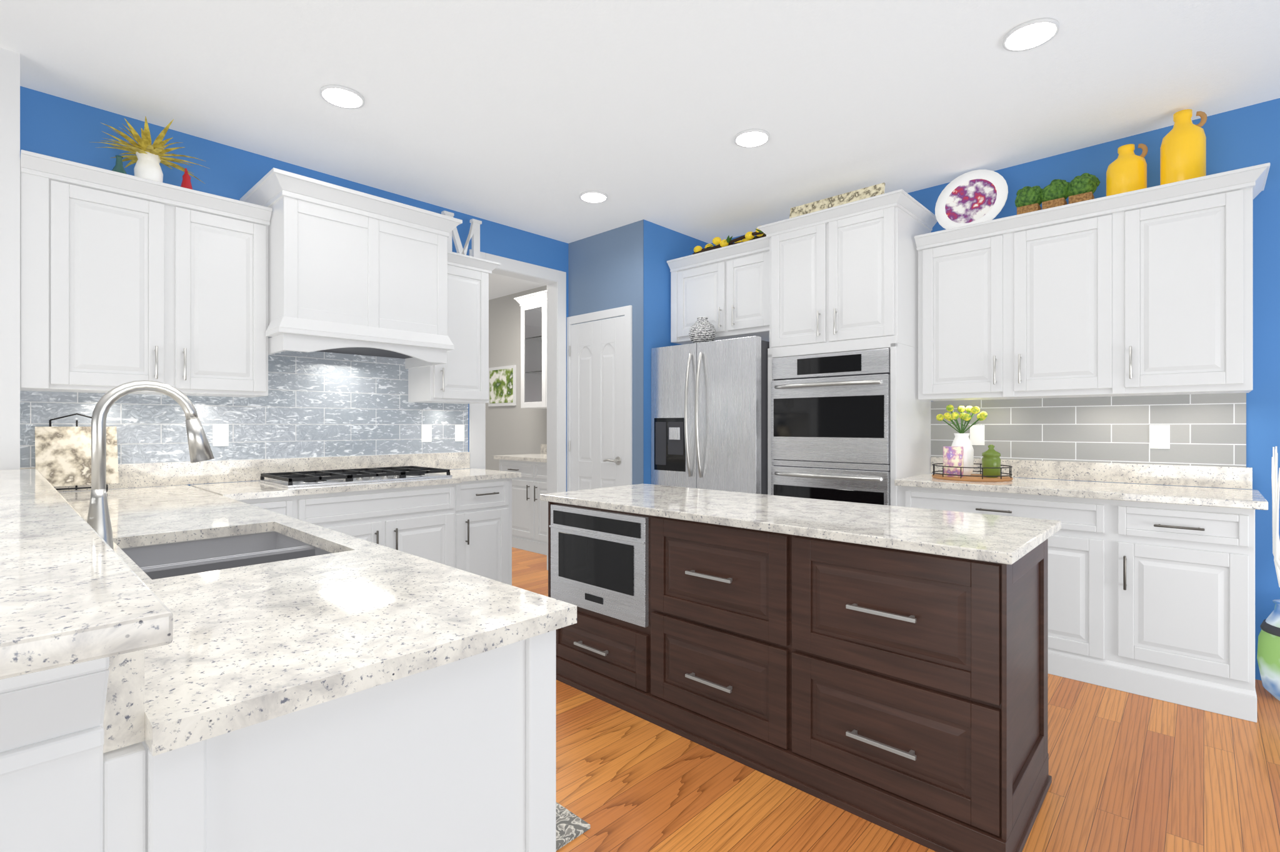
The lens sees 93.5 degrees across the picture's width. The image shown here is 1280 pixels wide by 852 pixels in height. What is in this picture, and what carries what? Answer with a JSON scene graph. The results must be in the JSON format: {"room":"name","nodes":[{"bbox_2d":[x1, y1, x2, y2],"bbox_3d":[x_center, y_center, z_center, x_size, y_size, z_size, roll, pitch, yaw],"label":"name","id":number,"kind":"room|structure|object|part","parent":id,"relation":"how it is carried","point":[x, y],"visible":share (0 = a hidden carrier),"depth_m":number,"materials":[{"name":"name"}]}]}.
{"room":"kitchen","nodes":[
{"label":"kitchen","id":0,"kind":"room"},
{"bbox_2d":[0,47,19,469],"bbox_3d":[-2.780,-0.165,2.546,0.339,2.770,0.218,0,0,43],"label":"wall","id":1,"kind":"structure","parent":0,"point":[9,60],"depth_m":2.49,"materials":[{"name":"white paint"}]},
{"bbox_2d":[20,86,568,491],"bbox_3d":[-1.557,-0.165,4.193,0.124,2.770,4.295,0,0,43],"label":"wall","id":2,"kind":"structure","parent":0,"point":[51,125],"depth_m":3.23,"materials":[{"name":"blue paint"}]},
{"bbox_2d":[20,150,272,397],"bbox_3d":[-2.375,-0.650,2.947,0.380,0.980,0.918,0,0,43],"label":"wall cabinet","id":3,"kind":"object","parent":2,"relation":"attached to","point":[124,278],"visible":0.94,"depth_m":2.79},
{"bbox_2d":[111,155,126,174],"bbox_3d":[-2.478,-1.212,2.867,0.064,0.140,0.064,0,0,43],"label":"bottle","id":4,"kind":"object","parent":3,"relation":"on","point":[118,167],"visible":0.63,"depth_m":2.86,"materials":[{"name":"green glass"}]},
{"bbox_2d":[89,116,208,183],"bbox_3d":[-2.397,-1.312,2.957,0.445,0.341,0.462,0,0,43],"label":"vase","id":5,"kind":"object","parent":3,"relation":"on","point":[148,157],"visible":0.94,"depth_m":2.91,"materials":[{"name":"white ceramic"}]},
{"bbox_2d":[180,168,192,189],"bbox_3d":[-2.300,-1.224,3.057,0.062,0.165,0.051,0,0,43],"label":"bottle","id":6,"kind":"object","parent":3,"relation":"on","point":[186,183],"visible":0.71,"depth_m":3.04,"materials":[{"name":"red glass"}]},
{"bbox_2d":[20,336,469,491],"bbox_3d":[-2.034,-0.126,3.568,0.030,0.868,2.288,0,0,43],"label":"tile backsplash","id":7,"kind":"structure","parent":2,"relation":"attached to","point":[320,410],"depth_m":3.53,"materials":[{"name":"tile"}]},
{"bbox_2d":[239,167,462,368],"bbox_3d":[-1.667,-0.828,3.542,0.602,0.885,1.035,0,0,43],"label":"range hood","id":8,"kind":"object","parent":2,"relation":"attached to","point":[350,271],"visible":0.94,"depth_m":3.30,"materials":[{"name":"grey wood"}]},
{"bbox_2d":[408,250,500,403],"bbox_3d":[-1.269,-0.645,4.129,0.380,0.970,0.485,0,0,43],"label":"wall cabinet","id":9,"kind":"object","parent":2,"relation":"attached to","point":[464,379],"visible":0.76,"depth_m":4.03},
{"bbox_2d":[441,210,481,258],"bbox_3d":[-1.250,-1.301,4.230,0.040,0.338,0.294,0,0,43],"label":"letter","id":10,"kind":"object","parent":9,"relation":"on","point":[474,230],"visible":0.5,"depth_m":4.25,"materials":[{"name":"grey"}]},
{"bbox_2d":[468,249,566,569],"bbox_3d":[-0.985,-0.037,4.790,0.144,2.515,0.910,0,0,43],"label":"trim","id":11,"kind":"structure","parent":2,"relation":"attached to","point":[555,280],"depth_m":5.02,"materials":[{"name":"grey wood"}]},
{"bbox_2d":[58,484,576,756],"bbox_3d":[-1.466,0.278,1.893,3.148,0.125,0.610,0,0,43],"label":"countertop","id":12,"kind":"structure","parent":0,"point":[250,645],"depth_m":0.96,"materials":[{"name":"white stone"}]},
{"bbox_2d":[190,468,521,499],"bbox_3d":[-1.555,0.325,3.568,0.670,0.030,1.684,0,0,43],"label":"countertop","id":13,"kind":"structure","parent":0,"point":[255,489],"depth_m":3.17,"materials":[{"name":"white stone"}]},
{"bbox_2d":[493,443,546,462],"bbox_3d":[-0.825,0.270,6.010,1.282,0.140,0.630,0,0,43],"label":"countertop","id":14,"kind":"structure","parent":0,"point":[542,457],"depth_m":6.07,"materials":[{"name":"white stone"}]},
{"bbox_2d":[568,219,708,484],"bbox_3d":[-0.009,-0.165,5.119,0.870,2.770,0.824,0,0,43],"label":"wall","id":15,"kind":"structure","parent":0,"point":[626,265],"depth_m":4.66,"materials":[{"name":"blue paint"}]},
{"bbox_2d":[566,305,632,491],"bbox_3d":[-0.357,0.150,4.830,0.752,2.140,0.071,0,0,43],"label":"pantry door","id":16,"kind":"structure","parent":15,"relation":"in","point":[599,352],"depth_m":4.83,"materials":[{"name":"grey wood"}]},
{"bbox_2d":[0,0,1279,299],"bbox_3d":[-1.379,-1.580,1.746,10.800,0.060,7.865,0,0,43],"label":"ceiling","id":17,"kind":"structure","parent":0,"point":[505,112],"depth_m":2.72,"materials":[{"name":"white paint"}]},
{"bbox_2d":[320,84,364,108],"bbox_3d":[-1.389,-1.542,2.815,0.208,0.013,0.193,0,0,43],"label":"recessed light","id":18,"kind":"object","parent":17,"relation":"in","point":[340,96],"depth_m":2.81,"materials":[{"name":"white"}]},
{"bbox_2d":[580,190,607,203],"bbox_3d":[-0.310,-1.542,4.042,0.207,0.013,0.207,0,0,43],"label":"recessed light","id":19,"kind":"object","parent":17,"relation":"in","point":[589,196],"depth_m":4.04,"materials":[{"name":"white"}]},
{"bbox_2d":[734,128,769,147],"bbox_3d":[0.598,-1.542,3.218,0.199,0.013,0.206,0,0,43],"label":"recessed light","id":20,"kind":"object","parent":17,"relation":"in","point":[752,137],"depth_m":3.22,"materials":[{"name":"white"}]},
{"bbox_2d":[1002,17,1059,51],"bbox_3d":[1.535,-1.542,2.369,0.190,0.013,0.208,0,0,43],"label":"recessed light","id":21,"kind":"object","parent":17,"relation":"in","point":[1031,34],"depth_m":2.36,"materials":[{"name":"white"}]},
{"bbox_2d":[485,98,1279,679],"bbox_3d":[1.266,-0.165,4.572,10.800,2.770,0.124,0,0,43],"label":"wall","id":22,"kind":"structure","parent":0,"point":[1247,136],"depth_m":2.93,"materials":[{"name":"blue paint"}]},
{"bbox_2d":[488,365,516,406],"bbox_3d":[-1.652,-0.475,7.198,0.550,0.470,0.022,0,0,43],"label":"picture frame","id":23,"kind":"object","parent":22,"relation":"attached to","point":[502,379],"visible":0.96,"depth_m":7.16,"materials":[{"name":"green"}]},
{"bbox_2d":[514,290,546,408],"bbox_3d":[-0.861,-0.775,6.214,0.950,1.170,0.380,0,0,43],"label":"wall cabinet","id":24,"kind":"object","parent":22,"relation":"attached to","point":[534,305],"visible":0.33,"depth_m":6.26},
{"bbox_2d":[666,236,769,344],"bbox_3d":[0.738,-0.966,4.577,0.903,0.628,0.593,0,0,43],"label":"wall cabinet","id":25,"kind":"object","parent":22,"relation":"attached to","point":[729,285],"visible":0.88,"depth_m":4.37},
{"bbox_2d":[692,225,766,254],"bbox_3d":[0.685,-1.348,4.498,0.238,0.135,0.675,0,0,-42],"label":"garland","id":26,"kind":"object","parent":25,"relation":"on","point":[749,235],"visible":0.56,"depth_m":4.45,"materials":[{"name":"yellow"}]},
{"bbox_2d":[930,393,1252,489],"bbox_3d":[2.412,0.072,3.397,1.460,0.464,0.030,0,0,43],"label":"tile backsplash","id":27,"kind":"structure","parent":22,"relation":"attached to","point":[1187,440],"depth_m":3.26,"materials":[{"name":"tile"}]},
{"bbox_2d":[914,162,1269,401],"bbox_3d":[2.314,-0.650,3.248,1.480,0.980,0.380,0,0,43],"label":"wall cabinet","id":28,"kind":"object","parent":22,"relation":"attached to","point":[1149,291],"visible":1,"depth_m":3.05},
{"bbox_2d":[935,169,1008,229],"bbox_3d":[1.996,-1.340,3.626,0.396,0.396,0.162,0,0,43],"label":"decor","id":29,"kind":"object","parent":28,"relation":"on","point":[976,196],"visible":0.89,"depth_m":3.61,"materials":[{"name":"white ceramic"}]},
{"bbox_3d":[1.996,-1.340,3.626,0.396,0.396,0.162,0,0,43],"label":"grape plate","id":30,"kind":"part","parent":29,"relation":"part of","materials":[{"name":"white ceramic"}]},
{"bbox_2d":[1015,173,1100,214],"bbox_3d":[2.284,-1.248,3.316,0.395,0.212,0.158,0,0,43],"label":"boxwood","id":31,"kind":"object","parent":28,"relation":"on","point":[1082,187],"depth_m":3.27,"materials":[{"name":"green plant"}]},
{"bbox_2d":[1106,143,1148,196],"bbox_3d":[2.506,-1.290,3.103,0.168,0.295,0.164,0,0,43],"label":"jug","id":32,"kind":"object","parent":28,"relation":"on","point":[1128,172],"visible":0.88,"depth_m":3.05,"materials":[{"name":"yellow ceramic"}]},
{"bbox_2d":[1160,108,1207,184],"bbox_3d":[2.648,-1.335,2.936,0.170,0.385,0.166,0,0,43],"label":"jug","id":33,"kind":"object","parent":28,"relation":"on","point":[1183,150],"visible":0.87,"depth_m":2.88,"materials":[{"name":"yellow ceramic"}]},
{"bbox_2d":[511,546,1279,851],"bbox_3d":[-1.379,1.250,1.746,10.800,0.060,7.865,0,0,43],"label":"floor","id":34,"kind":"structure","parent":0,"point":[1129,772],"depth_m":2.03,"materials":[{"name":"brown wood"}]},
{"bbox_2d":[0,530,556,851],"bbox_3d":[-1.541,0.718,1.798,3.168,1.005,0.790,0,0,43],"label":"base cabinet","id":35,"kind":"object","parent":34,"relation":"on","point":[459,755],"visible":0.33,"depth_m":0.76,"materials":[{"name":"white wood"}]},
{"bbox_2d":[35,413,118,491],"bbox_3d":[-2.599,0.122,2.788,0.207,0.366,0.280,0,0,43],"label":"plaque","id":36,"kind":"object","parent":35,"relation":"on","point":[63,454],"visible":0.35,"depth_m":2.78,"materials":[{"name":"beige stone"}]},
{"bbox_2d":[0,468,173,679],"bbox_3d":[-1.655,0.196,1.397,2.867,0.032,0.458,0,0,43],"label":"countertop","id":37,"kind":"structure","parent":35,"relation":"on","point":[67,597],"depth_m":0.66,"materials":[{"name":"stone"}]},
{"bbox_2d":[86,380,214,552],"bbox_3d":[-1.238,0.098,1.520,0.145,0.421,0.257,0,0,43],"label":"faucet","id":38,"kind":"object","parent":37,"relation":"on","point":[99,519],"visible":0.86,"depth_m":1.42,"materials":[{"name":"silver metal"}]},
{"bbox_2d":[121,531,331,579],"bbox_3d":[-1.085,0.434,1.584,0.678,0.180,0.428,0,0,43],"label":"sink","id":39,"kind":"object","parent":35,"relation":"in","point":[158,561],"visible":0.04,"depth_m":1.74,"materials":[{"name":"silver metal"}]},
{"bbox_2d":[236,477,511,584],"bbox_3d":[-1.574,0.781,3.558,0.716,0.878,1.644,0,0,43],"label":"base cabinet","id":40,"kind":"object","parent":34,"relation":"on","point":[465,525],"visible":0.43,"depth_m":3.48,"materials":[{"name":"white wood"}]},
{"bbox_2d":[258,465,451,487],"bbox_3d":[-1.633,0.286,3.507,0.500,0.044,0.900,0,0,43],"label":"cooktop","id":41,"kind":"object","parent":40,"relation":"in","point":[312,478],"visible":1,"depth_m":3.37,"materials":[{"name":"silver metal"}]},
{"bbox_2d":[499,459,546,554],"bbox_3d":[-0.820,0.781,6.001,1.262,0.878,0.636,0,0,43],"label":"base cabinet","id":42,"kind":"object","parent":34,"relation":"on","point":[529,512],"visible":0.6,"depth_m":5.87,"materials":[{"name":"white wood"}]},
{"bbox_2d":[556,801,590,850],"bbox_3d":[-0.564,1.214,1.891,0.693,0.012,0.470,0,0,43],"label":"rug","id":43,"kind":"object","parent":34,"relation":"on","point":[569,826],"visible":0.18,"depth_m":1.82,"materials":[{"name":"grey fabric"}]},
{"bbox_2d":[651,335,769,494],"bbox_3d":[0.637,0.315,4.490,0.925,1.809,0.779,0,0,43],"label":"refrigerator","id":44,"kind":"object","parent":34,"relation":"on","point":[709,399],"visible":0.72,"depth_m":4.19,"materials":[{"name":"silver metal"}]},
{"bbox_2d":[688,316,716,343],"bbox_3d":[0.451,-0.688,4.355,0.200,0.192,0.200,0,0,43],"label":"vase","id":45,"kind":"object","parent":44,"relation":"on","point":[702,330],"visible":0.91,"depth_m":4.29,"materials":[{"name":"grey ceramic"}]},
{"bbox_2d":[548,501,1051,851],"bbox_3d":[0.464,0.795,2.508,1.990,0.850,0.644,0,0,43],"label":"kitchen island","id":46,"kind":"object","parent":34,"relation":"on","point":[905,692],"visible":0.88,"depth_m":1.98,"materials":[{"name":"brown wood"}]},
{"bbox_2d":[540,483,1061,564],"bbox_3d":[0.498,0.350,2.547,2.017,0.031,0.750,0,0,43],"label":"countertop","id":47,"kind":"structure","parent":46,"relation":"on","point":[1003,539],"depth_m":2.18,"materials":[{"name":"white stone"}]},
{"bbox_2d":[757,188,937,506],"bbox_3d":[1.355,-0.058,3.954,0.945,2.555,0.660,0,0,43],"label":"tall cabinet","id":48,"kind":"object","parent":34,"relation":"on","point":[843,277],"visible":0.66,"depth_m":3.67,"materials":[{"name":"white wood"}]},
{"bbox_2d":[771,348,889,505],"bbox_3d":[1.330,0.185,3.928,0.765,1.270,0.663,0,0,43],"label":"double oven","id":49,"kind":"object","parent":48,"relation":"in","point":[830,412],"visible":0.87,"depth_m":3.69,"materials":[{"name":"silver metal"}]},
{"bbox_2d":[789,182,885,218],"bbox_3d":[1.266,-1.419,3.928,0.640,0.165,0.060,0,0,43],"label":"sign","id":50,"kind":"object","parent":48,"relation":"on","point":[877,189],"visible":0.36,"depth_m":3.91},
{"bbox_2d":[897,485,1256,722],"bbox_3d":[2.198,0.780,3.175,1.450,0.880,0.645,0,0,43],"label":"base cabinet","id":51,"kind":"object","parent":34,"relation":"on","point":[1152,600],"depth_m":2.71,"materials":[{"name":"white wood"}]},
{"bbox_2d":[1256,446,1279,700],"bbox_3d":[2.877,0.640,2.646,0.408,1.158,0.284,0,0,-18],"label":"floor vase","id":52,"kind":"object","parent":34,"relation":"on","point":[1268,655],"visible":1,"depth_m":2.67,"materials":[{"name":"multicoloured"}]},
{"bbox_2d":[894,473,1268,509],"bbox_3d":[2.200,0.323,3.156,1.480,0.035,0.610,0,0,43],"label":"countertop","id":53,"kind":"structure","parent":0,"point":[1214,497],"depth_m":2.90,"materials":[{"name":"white stone"}]},
{"bbox_2d":[931,463,1013,481],"bbox_3d":[1.910,0.265,3.476,0.410,0.078,0.410,0,0,43],"label":"decorative tray","id":54,"kind":"object","parent":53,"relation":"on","point":[979,477],"visible":0.81,"depth_m":3.35,"materials":[{"name":"brown wood"}]},
{"bbox_2d":[943,446,963,476],"bbox_3d":[1.798,0.203,3.458,0.104,0.170,0.104,0,0,43],"label":"candle","id":55,"kind":"object","parent":54,"relation":"in","point":[952,455],"visible":0.97,"depth_m":3.41,"materials":[{"name":"wax"}]},
{"bbox_2d":[936,404,987,474],"bbox_3d":[1.895,0.080,3.561,0.254,0.416,0.251,0,0,43],"label":"flower vase","id":56,"kind":"object","parent":54,"relation":"in","point":[961,439],"visible":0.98,"depth_m":3.51,"materials":[{"name":"white ceramic"}]},
{"bbox_2d":[981,444,1000,477],"bbox_3d":[1.980,0.196,3.397,0.094,0.185,0.093,0,0,43],"label":"jar","id":57,"kind":"object","parent":54,"relation":"in","point":[990,458],"visible":0.88,"depth_m":3.36,"materials":[{"name":"green ceramic"}]}
]}

